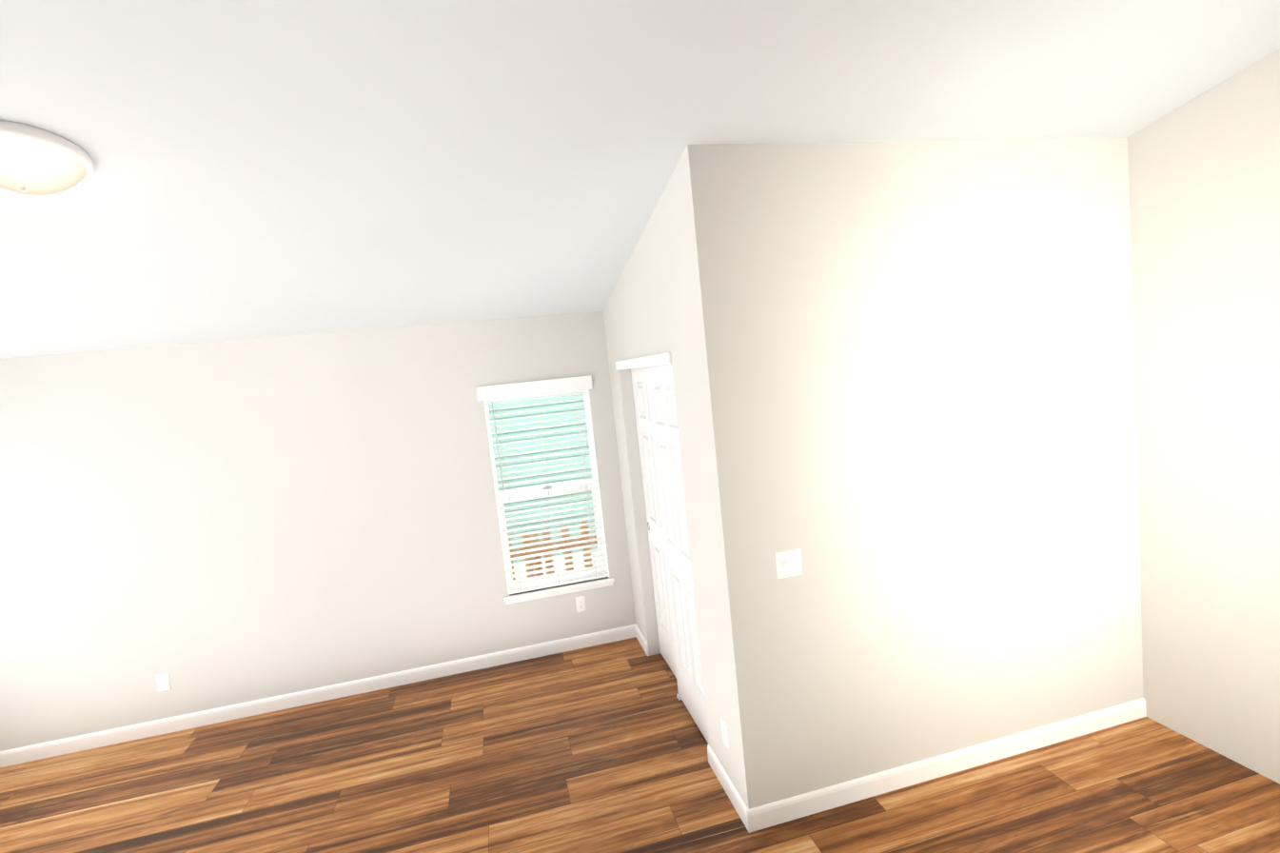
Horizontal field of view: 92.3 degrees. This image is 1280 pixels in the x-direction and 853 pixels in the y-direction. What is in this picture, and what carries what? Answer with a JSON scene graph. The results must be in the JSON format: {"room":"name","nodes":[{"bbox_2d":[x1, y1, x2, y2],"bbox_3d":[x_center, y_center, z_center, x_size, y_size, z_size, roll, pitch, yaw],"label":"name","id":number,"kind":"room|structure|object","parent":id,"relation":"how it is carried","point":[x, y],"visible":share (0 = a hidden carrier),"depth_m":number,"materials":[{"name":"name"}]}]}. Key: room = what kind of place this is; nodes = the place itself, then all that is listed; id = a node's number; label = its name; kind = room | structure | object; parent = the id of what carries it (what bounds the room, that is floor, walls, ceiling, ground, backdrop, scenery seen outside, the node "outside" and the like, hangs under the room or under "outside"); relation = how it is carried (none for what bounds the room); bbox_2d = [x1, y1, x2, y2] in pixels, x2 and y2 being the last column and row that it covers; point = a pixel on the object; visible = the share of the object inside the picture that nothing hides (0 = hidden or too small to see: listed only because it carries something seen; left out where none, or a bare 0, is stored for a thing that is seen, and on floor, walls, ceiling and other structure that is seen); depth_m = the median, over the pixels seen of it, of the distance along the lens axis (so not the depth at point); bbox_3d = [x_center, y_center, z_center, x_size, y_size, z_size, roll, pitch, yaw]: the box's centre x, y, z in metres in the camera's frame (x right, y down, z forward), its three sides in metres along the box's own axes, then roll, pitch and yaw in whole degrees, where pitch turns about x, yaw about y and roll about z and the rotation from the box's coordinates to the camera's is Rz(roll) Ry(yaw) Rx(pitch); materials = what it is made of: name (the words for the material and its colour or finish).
{"room":"empty bedroom","nodes":[
{"label":"empty bedroom","id":0,"kind":"room"},
{"bbox_2d":[0,311,635,750],"bbox_3d":[-1.890,0.584,4.345,5.413,2.550,0.140,-7,5,-13],"label":"wall","id":1,"kind":"structure","parent":0,"point":[211,524],"depth_m":4.12,"materials":[{"name":"white paint"}]},
{"bbox_2d":[155,671,171,691],"bbox_3d":[-3.138,1.680,4.040,0.072,0.118,0.009,-7,5,-13],"label":"electrical outlet","id":2,"kind":"object","parent":1,"relation":"attached to","point":[163,681],"visible":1,"depth_m":4.04,"materials":[{"name":"white plastic"}]},
{"bbox_2d":[0,624,635,767],"bbox_3d":[-2.126,1.851,4.295,4.349,0.098,0.013,-7,5,-13],"label":"baseboard","id":3,"kind":"structure","parent":1,"relation":"attached to","point":[75,743],"depth_m":4.24,"materials":[{"name":"white wood"}]},
{"bbox_2d":[476,374,592,401],"bbox_3d":[-0.761,-0.280,4.476,0.834,0.102,0.024,-7,5,-13],"label":"window valance","id":4,"kind":"object","parent":1,"relation":"attached to","point":[528,388],"visible":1,"depth_m":4.46,"materials":[{"name":"white wood"}]},
{"bbox_2d":[484,391,606,586],"bbox_3d":[-0.703,0.466,4.655,0.762,1.485,0.074,-7,5,-13],"label":"window","id":5,"kind":"structure","parent":1,"relation":"in","point":[546,493],"depth_m":4.65,"materials":[{"name":"white plastic"}]},
{"bbox_2d":[484,389,608,593],"bbox_3d":[-0.686,0.467,4.583,0.752,1.473,0.065,-7,5,-13],"label":"window blinds","id":6,"kind":"object","parent":5,"relation":"attached to","point":[545,583],"visible":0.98,"depth_m":4.59,"materials":[{"name":"white plastic"}]},
{"bbox_2d":[483,390,609,595],"bbox_3d":[-0.688,0.470,4.593,0.762,1.485,0.067,-7,5,-13],"label":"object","id":7,"kind":"object","parent":1,"relation":"in","point":[597,484],"visible":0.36,"depth_m":4.63,"materials":[{"name":"white"}]},
{"bbox_2d":[503,577,614,604],"bbox_3d":[-0.606,1.236,4.649,0.832,0.058,0.098,-7,5,-13],"label":"sill","id":8,"kind":"structure","parent":1,"relation":"attached to","point":[550,592],"depth_m":4.61,"materials":[{"name":"white wood"}]},
{"bbox_2d":[575,595,586,611],"bbox_3d":[-0.448,1.349,4.671,0.072,0.118,0.009,-7,5,-13],"label":"outlet","id":9,"kind":"object","parent":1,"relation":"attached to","point":[580,603],"visible":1,"depth_m":4.67,"materials":[{"name":"white plastic"}]},
{"bbox_2d":[0,636,1279,852],"bbox_3d":[-0.222,2.025,1.178,6.853,0.060,7.258,-7,5,-13],"label":"floor","id":10,"kind":"structure","parent":0,"point":[598,749],"depth_m":3.12,"materials":[{"name":"laminate"}]},
{"bbox_2d":[0,0,1279,358],"bbox_3d":[-0.554,-1.200,0.878,6.853,1.464,7.258,-7,5,-13],"label":"ceiling","id":11,"kind":"structure","parent":0,"point":[274,167],"depth_m":2.21,"materials":[{"name":"white paint"}]},
{"bbox_2d":[0,119,94,195],"bbox_3d":[-1.914,-0.791,1.904,0.336,0.136,0.336,-7,-5,-13],"label":"dome ceiling light","id":12,"kind":"object","parent":11,"relation":"hanging from","point":[35,161],"visible":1,"depth_m":1.86,"materials":[{"name":"white glass"}]},
{"bbox_2d":[602,161,737,789],"bbox_3d":[0.147,0.242,3.695,0.160,2.932,2.034,-7,5,-13],"label":"wall","id":13,"kind":"structure","parent":0,"point":[647,310],"depth_m":3.03,"materials":[{"name":"white paint"}]},
{"bbox_2d":[634,624,649,655],"bbox_3d":[0.011,1.601,4.617,0.013,0.098,0.362,-7,5,-13],"label":"baseboard","id":14,"kind":"structure","parent":13,"relation":"attached to","point":[641,640],"depth_m":4.58,"materials":[{"name":"white wood"}]},
{"bbox_2d":[615,352,671,369],"bbox_3d":[-0.006,-0.378,3.629,0.016,0.054,1.294,-7,5,-13],"label":"fascia","id":15,"kind":"object","parent":13,"relation":"attached to","point":[658,359],"visible":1,"depth_m":3.43,"materials":[{"name":"white wood"}]},
{"bbox_2d":[630,366,676,677],"bbox_3d":[0.135,0.635,4.045,0.037,2.068,0.670,-7,5,-13],"label":"closet door","id":16,"kind":"structure","parent":13,"relation":"in","point":[651,501],"depth_m":4.17,"materials":[{"name":"white paint"}]},
{"bbox_2d":[645,363,708,743],"bbox_3d":[0.231,0.681,3.445,0.037,2.068,0.670,-7,5,-13],"label":"closet door","id":17,"kind":"structure","parent":13,"relation":"in","point":[661,398],"depth_m":3.47,"materials":[{"name":"white paint"}]},
{"bbox_2d":[720,718,728,748],"bbox_3d":[0.398,1.448,2.894,0.009,0.118,0.072,-7,5,-13],"label":"outlet","id":18,"kind":"object","parent":13,"relation":"attached to","point":[724,733],"visible":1,"depth_m":2.88,"materials":[{"name":"white plastic"}]},
{"bbox_2d":[707,743,748,829],"bbox_3d":[0.416,1.714,2.949,0.013,0.098,0.506,-7,5,-13],"label":"baseboard","id":19,"kind":"structure","parent":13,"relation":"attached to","point":[731,790],"depth_m":2.92,"materials":[{"name":"white wood"}]},
{"bbox_2d":[679,137,1143,808],"bbox_3d":[1.397,0.177,2.884,2.224,2.955,0.120,-7,5,-13],"label":"wall","id":20,"kind":"structure","parent":0,"point":[915,373],"depth_m":2.78,"materials":[{"name":"white paint"}]},
{"bbox_2d":[775,548,802,579],"bbox_3d":[0.649,0.596,2.655,0.118,0.118,0.026,-7,5,-13],"label":"dimmer switch plate","id":21,"kind":"object","parent":20,"relation":"attached to","point":[788,562],"visible":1,"depth_m":2.66,"materials":[{"name":"white plastic"}]},
{"bbox_2d":[746,697,1146,832],"bbox_3d":[1.552,1.597,2.950,2.237,0.098,0.013,-7,5,-13],"label":"baseboard","id":22,"kind":"structure","parent":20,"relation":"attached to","point":[785,810],"depth_m":2.91,"materials":[{"name":"white wood"}]},
{"bbox_2d":[1127,48,1279,783],"bbox_3d":[3.061,-0.255,0.771,0.140,3.862,4.944,-7,5,-13],"label":"wall","id":23,"kind":"structure","parent":0,"point":[1204,174],"depth_m":2.75,"materials":[{"name":"white paint"}]},
{"label":"outside","id":24,"kind":"structure","parent":0,"visible":0},
{"bbox_3d":[-2.004,2.389,7.588,90.000,0.100,75.000,-7,5,-13],"label":"ground","id":25,"kind":"structure","parent":24,"visible":0},
{"bbox_2d":[487,392,599,579],"bbox_3d":[1.182,-0.692,12.216,15.600,4.500,6.320,-7,5,-13],"label":"house","id":26,"kind":"structure","parent":25,"relation":"on","point":[535,419],"depth_m":8.76,"materials":[{"name":"green"}]},
{"bbox_2d":[507,520,597,583],"bbox_3d":[-0.750,1.683,7.600,15.490,1.042,0.144,-7,5,-13],"label":"fence","id":27,"kind":"object","parent":25,"relation":"on","point":[553,548],"depth_m":7.45,"materials":[{"name":"brown wood"}]}
]}

